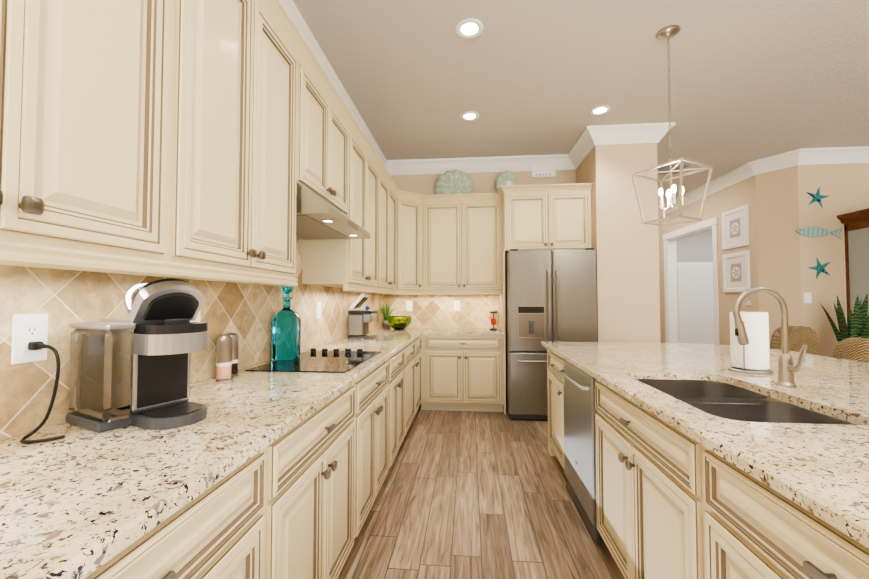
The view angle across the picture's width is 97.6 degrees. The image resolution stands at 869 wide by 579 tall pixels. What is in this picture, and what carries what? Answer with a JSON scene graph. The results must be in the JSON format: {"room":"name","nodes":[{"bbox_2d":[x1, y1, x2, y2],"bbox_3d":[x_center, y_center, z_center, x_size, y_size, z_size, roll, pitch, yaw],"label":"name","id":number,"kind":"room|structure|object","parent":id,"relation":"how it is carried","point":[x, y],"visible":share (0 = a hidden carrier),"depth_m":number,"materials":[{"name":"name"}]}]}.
{"room":"kitchen","nodes":[
{"label":"kitchen","id":0,"kind":"room"},
{"bbox_2d":[2,328,376,440],"bbox_3d":[-1.180,-0.253,1.045,0.150,3.100,8.370,0,-2,5],"label":"wall","id":1,"kind":"structure","parent":0,"point":[192,383],"depth_m":1.12,"materials":[{"name":"beige tile"}]},
{"bbox_2d":[0,0,23,243],"bbox_3d":[-0.978,-0.690,0.521,0.347,1.175,0.400,0,-2,5],"label":"upper cabinet","id":2,"kind":"object","parent":1,"relation":"attached to","point":[11,11],"depth_m":0.71,"materials":[{"name":"beige wood"}]},
{"bbox_2d":[0,0,183,267],"bbox_3d":[-0.941,-0.679,0.919,0.347,1.175,0.400,0,-2,5],"label":"upper cabinet","id":3,"kind":"object","parent":1,"relation":"attached to","point":[102,81],"depth_m":0.88,"materials":[{"name":"beige wood"}]},
{"bbox_2d":[76,0,259,275],"bbox_3d":[-0.904,-0.667,1.317,0.347,1.175,0.400,0,-2,5],"label":"upper cabinet","id":4,"kind":"object","parent":1,"relation":"attached to","point":[192,139],"depth_m":1.30,"materials":[{"name":"beige wood"}]},
{"bbox_2d":[0,238,379,440],"bbox_3d":[-1.052,-0.073,1.552,0.002,0.950,7.014,0,-2,5],"label":"tile backsplash","id":5,"kind":"structure","parent":1,"relation":"attached to","point":[64,299],"depth_m":1.23,"materials":[{"name":"tile"}]},
{"bbox_2d":[11,313,47,364],"bbox_3d":[-1.095,0.132,1.031,0.008,0.132,0.084,0,-2,5],"label":"electrical outlet plate","id":6,"kind":"object","parent":5,"relation":"attached to","point":[27,329],"depth_m":1.02,"materials":[{"name":"white plastic"}]},
{"bbox_2d":[20,341,64,443],"bbox_3d":[-1.022,0.262,0.989,0.143,0.243,0.090,0,-2,5],"label":"power cord","id":7,"kind":"object","parent":6,"relation":"attached to","point":[38,345],"visible":1,"depth_m":1.00,"materials":[{"name":"black rubber"}]},
{"bbox_2d":[192,311,199,321],"bbox_3d":[-1.039,0.140,1.638,0.008,0.132,0.084,0,-2,5],"label":"electrical outlet plate","id":8,"kind":"object","parent":5,"relation":"attached to","point":[197,319],"depth_m":1.66,"materials":[{"name":"white plastic"}]},
{"bbox_2d":[316,302,320,318],"bbox_3d":[-0.911,0.164,3.002,0.009,0.132,0.084,0,-2,5],"label":"electrical outlet plate","id":9,"kind":"object","parent":5,"relation":"attached to","point":[318,314],"depth_m":2.99,"materials":[{"name":"white plastic"}]},
{"bbox_2d":[204,0,303,279],"bbox_3d":[-0.867,-0.656,1.716,0.347,1.175,0.400,0,-2,5],"label":"upper cabinet","id":10,"kind":"object","parent":1,"relation":"attached to","point":[281,47],"depth_m":1.71,"materials":[{"name":"beige wood"}]},
{"bbox_2d":[304,44,331,203],"bbox_3d":[-0.830,-0.882,2.121,0.347,0.698,0.400,0,-2,5],"label":"upper cabinet","id":11,"kind":"object","parent":1,"relation":"attached to","point":[317,90],"depth_m":2.13,"materials":[{"name":"beige wood"}]},
{"bbox_2d":[296,183,369,239],"bbox_3d":[-0.735,-0.443,2.300,0.501,0.162,0.790,0,-2,5],"label":"range hood","id":12,"kind":"object","parent":11,"relation":"attached to","point":[317,218],"visible":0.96,"depth_m":2.12,"materials":[{"name":"silver metal"}]},
{"bbox_2d":[302,120,367,287],"bbox_3d":[-0.755,-0.620,2.927,0.347,1.175,0.435,0,-2,5],"label":"upper cabinet","id":13,"kind":"object","parent":1,"relation":"attached to","point":[339,263],"depth_m":2.77,"materials":[{"name":"beige wood"}]},
{"bbox_2d":[329,88,351,219],"bbox_3d":[-0.793,-0.871,2.519,0.347,0.698,0.400,0,-2,5],"label":"upper cabinet","id":14,"kind":"object","parent":1,"relation":"attached to","point":[341,118],"depth_m":2.54,"materials":[{"name":"beige wood"}]},
{"bbox_2d":[344,164,391,291],"bbox_3d":[-0.674,-0.595,3.794,0.347,1.175,0.436,0,-2,5],"label":"upper cabinet","id":15,"kind":"object","parent":1,"relation":"attached to","point":[385,180],"depth_m":3.86,"materials":[{"name":"beige wood"}]},
{"bbox_2d":[368,144,379,287],"bbox_3d":[-0.714,-0.608,3.360,0.347,1.175,0.435,0,-2,5],"label":"upper cabinet","id":16,"kind":"object","parent":1,"relation":"attached to","point":[373,160],"depth_m":3.39,"materials":[{"name":"beige wood"}]},
{"bbox_2d":[392,184,395,291],"bbox_3d":[-0.634,-0.582,4.227,0.347,1.175,0.434,0,-2,5],"label":"upper cabinet","id":17,"kind":"object","parent":1,"relation":"attached to","point":[393,185],"depth_m":4.29,"materials":[{"name":"beige wood"}]},
{"bbox_2d":[280,0,868,217],"bbox_3d":[3.708,-1.675,2.633,9.300,0.160,12.050,0,-2,5],"label":"crown molding","id":18,"kind":"structure","parent":1,"relation":"attached to","point":[590,138],"depth_m":4.66,"materials":[{"name":"white wood"}]},
{"bbox_2d":[338,404,624,578],"bbox_3d":[3.732,1.407,3.068,9.650,0.100,13.400,0,-2,5],"label":"floor","id":19,"kind":"structure","parent":0,"point":[472,495],"depth_m":2.27,"materials":[{"name":"brown wood"}]},
{"bbox_2d":[83,438,278,578],"bbox_3d":[-0.809,0.849,0.662,0.649,0.876,0.800,0,-2,5],"label":"base cabinet","id":20,"kind":"object","parent":19,"relation":"on","point":[230,530],"depth_m":0.85,"materials":[{"name":"beige wood"}]},
{"bbox_2d":[279,381,358,578],"bbox_3d":[-0.735,0.872,1.458,0.649,0.876,0.800,0,-2,5],"label":"base cabinet","id":21,"kind":"object","parent":19,"relation":"on","point":[297,501],"depth_m":1.40,"materials":[{"name":"beige wood"}]},
{"bbox_2d":[359,358,390,531],"bbox_3d":[-0.663,0.894,2.234,0.649,0.876,0.760,0,-2,5],"label":"base cabinet","id":22,"kind":"object","parent":19,"relation":"on","point":[375,387],"depth_m":2.16,"materials":[{"name":"beige wood"}]},
{"bbox_2d":[391,346,406,464],"bbox_3d":[-0.600,0.914,2.911,0.649,0.876,0.600,0,-2,5],"label":"base cabinet","id":23,"kind":"object","parent":19,"relation":"on","point":[399,360],"depth_m":2.91,"materials":[{"name":"beige wood"}]},
{"bbox_2d":[407,340,414,430],"bbox_3d":[-0.545,0.932,3.513,0.649,0.876,0.610,0,-2,5],"label":"base cabinet","id":24,"kind":"object","parent":19,"relation":"on","point":[411,347],"depth_m":3.55,"materials":[{"name":"beige wood"}]},
{"bbox_2d":[415,337,421,414],"bbox_3d":[-0.492,0.948,4.084,0.649,0.876,0.536,0,-2,5],"label":"base cabinet","id":25,"kind":"object","parent":19,"relation":"on","point":[418,345],"depth_m":4.04,"materials":[{"name":"beige wood"}]},
{"bbox_2d":[0,328,423,578],"bbox_3d":[-0.732,0.416,1.460,0.660,0.033,7.118,0,-2,5],"label":"countertop","id":26,"kind":"structure","parent":25,"relation":"on","point":[77,502],"depth_m":0.83,"materials":[{"name":"stone"}]},
{"bbox_2d":[66,279,208,432],"bbox_3d":[-0.866,0.179,1.148,0.340,0.423,0.255,-1,-2,27],"label":"coffee maker","id":27,"kind":"object","parent":26,"relation":"on","point":[134,369],"visible":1,"depth_m":1.08,"materials":[{"name":"grey plastic"}]},
{"bbox_2d":[216,334,231,380],"bbox_3d":[-0.955,0.305,1.726,0.064,0.204,0.064,0,-2,5],"label":"grinder","id":28,"kind":"object","parent":26,"relation":"on","point":[223,357],"visible":1,"depth_m":1.70,"materials":[{"name":"silver metal"}]},
{"bbox_2d":[227,333,238,376],"bbox_3d":[-0.965,0.307,1.803,0.064,0.204,0.064,0,-2,5],"label":"grinder","id":29,"kind":"object","parent":26,"relation":"on","point":[235,346],"visible":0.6,"depth_m":1.79,"materials":[{"name":"silver metal"}]},
{"bbox_2d":[272,286,300,359],"bbox_3d":[-0.898,0.188,2.312,0.144,0.458,0.144,0,-2,-2],"label":"glass bottle","id":30,"kind":"object","parent":26,"relation":"on","point":[286,332],"visible":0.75,"depth_m":2.24,"materials":[{"name":"teal glass"}]},
{"bbox_2d":[245,348,380,372],"bbox_3d":[-0.663,0.406,2.274,0.520,0.034,0.760,0,-2,5],"label":"cooktop","id":31,"kind":"object","parent":26,"relation":"in","point":[326,360],"visible":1,"depth_m":2.15,"materials":[{"name":"black glass"}]},
{"bbox_2d":[348,293,376,338],"bbox_3d":[-0.695,0.249,3.673,0.230,0.429,0.200,0,-2,5],"label":"coffee maker","id":32,"kind":"object","parent":26,"relation":"on","point":[359,321],"visible":1,"depth_m":3.58,"materials":[{"name":"grey plastic"}]},
{"bbox_2d":[379,301,394,327],"bbox_3d":[-0.621,0.320,4.887,0.213,0.359,0.248,0,-2,5],"label":"grass plant","id":33,"kind":"object","parent":26,"relation":"on","point":[385,324],"visible":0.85,"depth_m":4.90,"materials":[{"name":"green plant"}]},
{"bbox_2d":[387,316,411,329],"bbox_3d":[-0.439,0.415,4.750,0.316,0.160,0.316,0,-2,5],"label":"bowl","id":34,"kind":"object","parent":26,"relation":"on","point":[399,322],"visible":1,"depth_m":4.64,"materials":[{"name":"green glass"}]},
{"bbox_2d":[420,335,503,411],"bbox_3d":[0.332,0.963,4.583,0.941,0.876,0.672,0,-2,5],"label":"base cabinet","id":35,"kind":"object","parent":19,"relation":"on","point":[462,372],"visible":0.98,"depth_m":4.29,"materials":[{"name":"beige wood"}]},
{"bbox_2d":[420,328,503,334],"bbox_3d":[0.349,0.508,4.611,0.911,0.033,0.643,0,-2,5],"label":"countertop","id":36,"kind":"structure","parent":35,"relation":"on","point":[427,331],"depth_m":4.39,"materials":[{"name":"stone"}]},
{"bbox_2d":[490,310,496,329],"bbox_3d":[0.723,0.370,4.663,0.090,0.245,0.090,0,-2,5],"label":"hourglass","id":37,"kind":"object","parent":36,"relation":"on","point":[493,321],"visible":1,"depth_m":4.65,"materials":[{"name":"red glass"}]},
{"bbox_2d":[505,248,596,420],"bbox_3d":[1.278,0.484,4.375,0.905,1.820,0.896,0,-2,5],"label":"refrigerator","id":38,"kind":"object","parent":19,"relation":"on","point":[550,295],"visible":0.73,"depth_m":4.00,"materials":[{"name":"silver metal"}]},
{"bbox_2d":[542,345,868,578],"bbox_3d":[1.244,0.844,0.492,1.225,0.876,5.380,0,-2,5],"label":"kitchen island","id":39,"kind":"object","parent":19,"relation":"on","point":[688,461],"depth_m":1.21,"materials":[{"name":"beige wood"}]},
{"bbox_2d":[559,360,598,544],"bbox_3d":[0.830,0.889,2.257,0.074,0.848,0.608,0,-2,5],"label":"dishwasher","id":40,"kind":"object","parent":39,"relation":"in","point":[580,411],"depth_m":2.15,"materials":[{"name":"silver metal"}]},
{"bbox_2d":[541,341,868,540],"bbox_3d":[1.524,0.395,0.730,1.651,0.033,5.080,0,-2,5],"label":"island countertop","id":41,"kind":"structure","parent":39,"relation":"on","point":[810,439],"depth_m":1.41,"materials":[{"name":"beige stone"}]},
{"bbox_2d":[636,379,855,424],"bbox_3d":[1.122,0.539,1.487,0.530,0.210,0.850,0,-2,5],"label":"sink","id":42,"kind":"object","parent":41,"relation":"in","point":[723,398],"depth_m":1.50,"materials":[{"name":"metal"}]},
{"bbox_2d":[728,300,773,373],"bbox_3d":[1.600,0.232,1.934,0.180,0.362,0.180,0,-2,5],"label":"paper towel holder","id":43,"kind":"object","parent":41,"relation":"on","point":[752,356],"visible":0.94,"depth_m":1.87,"materials":[{"name":"white paper"}]},
{"bbox_2d":[733,287,806,386],"bbox_3d":[1.391,0.195,1.580,0.233,0.416,0.129,0,-2,5],"label":"faucet","id":44,"kind":"object","parent":41,"relation":"on","point":[787,369],"visible":1,"depth_m":1.60,"materials":[{"name":"silver metal"}]},
{"bbox_2d":[770,326,818,354],"bbox_3d":[3.873,0.889,4.171,0.440,1.001,0.490,0,-2,15],"label":"dining chair","id":45,"kind":"object","parent":19,"relation":"on","point":[800,337],"visible":0.29,"depth_m":3.97,"materials":[{"name":"brown wicker"}]},
{"bbox_2d":[820,294,868,341],"bbox_3d":[4.471,0.718,4.081,0.582,1.336,0.547,0,-2,5],"label":"snake plant","id":46,"kind":"object","parent":19,"relation":"on","point":[858,324],"visible":0.27,"depth_m":4.04,"materials":[{"name":"green plant"}]},
{"bbox_2d":[833,337,868,362],"bbox_3d":[3.253,0.848,2.766,0.490,1.001,0.440,1,-2,-23],"label":"dining chair","id":47,"kind":"object","parent":19,"relation":"on","point":[855,349],"visible":0.35,"depth_m":2.75,"materials":[{"name":"brown wicker"}]},
{"bbox_2d":[837,208,868,327],"bbox_3d":[5.581,0.241,4.262,1.420,2.300,0.540,0,-2,5],"label":"tall cabinet","id":48,"kind":"object","parent":19,"relation":"on","point":[855,224],"visible":0.58,"depth_m":4.48,"materials":[{"name":"brown wood"}]},
{"bbox_2d":[390,170,575,194],"bbox_3d":[0.543,-0.137,5.011,2.550,3.100,0.150,0,-2,5],"label":"wall","id":49,"kind":"structure","parent":0,"point":[423,184],"depth_m":4.97,"materials":[{"name":"beige paint"}]},
{"bbox_2d":[396,188,423,291],"bbox_3d":[-0.457,-0.568,4.733,0.607,1.175,0.608,0,-2,5],"label":"upper cabinet","id":50,"kind":"object","parent":49,"relation":"attached to","point":[409,205],"depth_m":4.55,"materials":[{"name":"beige wood"}]},
{"bbox_2d":[380,294,498,327],"bbox_3d":[0.080,0.249,4.962,1.564,0.505,0.002,0,-2,5],"label":"tile backsplash","id":51,"kind":"structure","parent":49,"relation":"attached to","point":[428,311],"depth_m":4.96,"materials":[{"name":"tile"}]},
{"bbox_2d":[406,301,411,310],"bbox_3d":[-0.331,0.217,4.995,0.084,0.132,0.009,0,-2,5],"label":"electrical outlet plate","id":52,"kind":"object","parent":51,"relation":"attached to","point":[408,303],"depth_m":4.99,"materials":[{"name":"white plastic"}]},
{"bbox_2d":[454,301,459,310],"bbox_3d":[0.291,0.210,4.938,0.084,0.132,0.009,0,-2,5],"label":"electrical outlet plate","id":53,"kind":"object","parent":51,"relation":"attached to","point":[456,303],"depth_m":4.94,"materials":[{"name":"white plastic"}]},
{"bbox_2d":[424,194,463,291],"bbox_3d":[0.103,-0.565,4.812,0.493,1.175,0.347,0,-2,5],"label":"upper cabinet","id":54,"kind":"object","parent":49,"relation":"attached to","point":[443,213],"depth_m":4.64,"materials":[{"name":"beige wood"}]},
{"bbox_2d":[464,192,503,291],"bbox_3d":[0.593,-0.567,4.767,0.492,1.175,0.347,0,-2,5],"label":"upper cabinet","id":55,"kind":"object","parent":49,"relation":"attached to","point":[483,262],"depth_m":4.60,"materials":[{"name":"beige wood"}]},
{"bbox_2d":[435,170,473,193],"bbox_3d":[0.256,-1.340,4.900,0.499,0.393,0.094,0,-2,5],"label":"plate","id":56,"kind":"object","parent":55,"relation":"on","point":[454,182],"visible":0.75,"depth_m":4.88,"materials":[{"name":"ceramic"}]},
{"bbox_2d":[500,184,551,259],"bbox_3d":[1.061,-0.795,4.584,0.475,0.730,0.639,0,-2,5],"label":"upper cabinet","id":57,"kind":"object","parent":49,"relation":"attached to","point":[523,208],"depth_m":4.27,"materials":[{"name":"beige wood"}]},
{"bbox_2d":[496,171,517,191],"bbox_3d":[0.919,-1.328,4.840,0.278,0.360,0.090,0,-2,5],"label":"plate","id":58,"kind":"object","parent":57,"relation":"on","point":[507,178],"visible":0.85,"depth_m":4.81,"materials":[{"name":"ceramic"}]},
{"bbox_2d":[531,165,555,177],"bbox_3d":[1.395,-1.512,4.873,0.300,0.150,0.046,0,-2,5],"label":"door chime","id":59,"kind":"object","parent":49,"relation":"attached to","point":[543,171],"visible":0.96,"depth_m":4.85,"materials":[{"name":"white plastic"}]},
{"bbox_2d":[548,184,591,250],"bbox_3d":[1.534,-0.796,4.540,0.475,0.730,0.639,0,-2,5],"label":"upper cabinet","id":60,"kind":"object","parent":49,"relation":"attached to","point":[569,205],"depth_m":4.23,"materials":[{"name":"beige wood"}]},
{"bbox_2d":[293,0,868,206],"bbox_3d":[3.732,-1.792,3.162,9.650,0.100,13.400,0,-2,5],"label":"ceiling","id":61,"kind":"structure","parent":0,"point":[752,80],"depth_m":3.07,"materials":[{"name":"beige paint"}]},
{"bbox_2d":[460,111,478,120],"bbox_3d":[0.349,-1.719,3.774,0.181,0.010,0.181,1,-2,-28],"label":"recessed light","id":62,"kind":"object","parent":61,"relation":"in","point":[470,115],"depth_m":3.77,"materials":[{"name":"white"}]},
{"bbox_2d":[456,18,483,38],"bbox_3d":[0.236,-1.754,2.560,0.181,0.010,0.181,1,-2,-28],"label":"recessed light","id":63,"kind":"object","parent":61,"relation":"in","point":[469,28],"depth_m":2.56,"materials":[{"name":"white"}]},
{"bbox_2d":[589,105,610,115],"bbox_3d":[1.593,-1.722,3.659,0.181,0.010,0.181,1,-2,-28],"label":"recessed light","id":64,"kind":"object","parent":61,"relation":"in","point":[603,109],"depth_m":3.66,"materials":[{"name":"white"}]},
{"bbox_2d":[631,25,712,226],"bbox_3d":[1.595,-1.105,2.576,0.346,1.305,0.346,1,-2,-28],"label":"pendant lantern","id":65,"kind":"object","parent":61,"relation":"hanging from","point":[667,33],"visible":1,"depth_m":2.56,"materials":[{"name":"silver metal"}]},
{"bbox_2d":[657,164,688,173],"bbox_3d":[3.253,-1.671,5.312,0.400,0.016,0.360,0,-2,5],"label":"ceiling vent","id":66,"kind":"object","parent":61,"relation":"in","point":[666,168],"visible":0.46,"depth_m":5.24,"materials":[{"name":"grey metal"}]},
{"bbox_2d":[576,143,659,342],"bbox_3d":[2.274,-0.095,6.462,0.630,3.100,4.900,0,-2,5],"label":"wall","id":67,"kind":"structure","parent":0,"point":[625,242],"depth_m":4.04,"materials":[{"name":"beige paint"}]},
{"bbox_2d":[676,230,712,261],"bbox_3d":[5.866,-0.090,6.637,2.550,3.100,3.890,0,-2,5],"label":"wall beyond the room","id":68,"kind":"structure","parent":0,"point":[697,248],"depth_m":8.47,"materials":[{"name":"grey paint"}]},
{"bbox_2d":[677,262,714,343],"bbox_3d":[5.821,0.451,8.362,1.000,2.120,0.123,0,-2,5],"label":"door","id":69,"kind":"structure","parent":68,"relation":"attached to","point":[695,298],"depth_m":8.40,"materials":[{"name":"white wood"}]},
{"bbox_2d":[658,175,758,344],"bbox_3d":[4.525,-0.084,6.856,0.160,3.100,3.700,0,-2,5],"label":"wall","id":70,"kind":"structure","parent":0,"point":[736,195],"depth_m":5.70,"materials":[{"name":"beige paint"}]},
{"bbox_2d":[663,217,719,344],"bbox_3d":[4.489,0.182,6.601,0.186,2.555,1.630,0,-2,5],"label":"door frame","id":71,"kind":"structure","parent":70,"relation":"attached to","point":[670,286],"depth_m":7.26,"materials":[{"name":"white wood"}]},
{"bbox_2d":[721,204,748,249],"bbox_3d":[4.296,-0.875,5.444,0.030,0.560,0.520,0,-2,5],"label":"picture frame","id":72,"kind":"object","parent":70,"relation":"attached to","point":[735,227],"visible":1,"depth_m":5.42,"materials":[{"name":"white wood"}]},
{"bbox_2d":[722,251,749,292],"bbox_3d":[4.296,-0.240,5.425,0.030,0.560,0.520,0,-2,5],"label":"picture frame","id":73,"kind":"object","parent":70,"relation":"attached to","point":[736,272],"visible":0.98,"depth_m":5.41,"materials":[{"name":"white"}]},
{"bbox_2d":[756,163,868,356],"bbox_3d":[6.481,-0.148,4.657,4.460,3.100,0.380,0,-2,5],"label":"wall","id":74,"kind":"structure","parent":0,"point":[787,254],"depth_m":4.66,"materials":[{"name":"beige paint"}]},
{"bbox_2d":[804,292,811,302],"bbox_3d":[4.551,0.101,4.633,0.084,0.132,0.009,0,-2,5],"label":"electrical outlet plate","id":75,"kind":"object","parent":74,"relation":"attached to","point":[807,295],"depth_m":4.63,"materials":[{"name":"white plastic"}]},
{"bbox_2d":[806,186,828,207],"bbox_3d":[4.699,-1.133,4.645,0.279,0.284,0.030,0,-2,5],"label":"art","id":76,"kind":"object","parent":74,"relation":"attached to","point":[817,197],"visible":1,"depth_m":4.65},
{"bbox_2d":[808,257,829,278],"bbox_3d":[4.687,-0.261,4.620,0.276,0.285,0.030,0,-2,5],"label":"art","id":77,"kind":"object","parent":74,"relation":"attached to","point":[819,267],"visible":1,"depth_m":4.62},
{"bbox_2d":[796,226,842,239],"bbox_3d":[4.697,-0.688,4.636,0.514,0.164,0.023,0,-2,5],"label":"art","id":78,"kind":"object","parent":74,"relation":"attached to","point":[812,231],"visible":1,"depth_m":4.64,"materials":[{"name":"teal plastic"}]}
]}

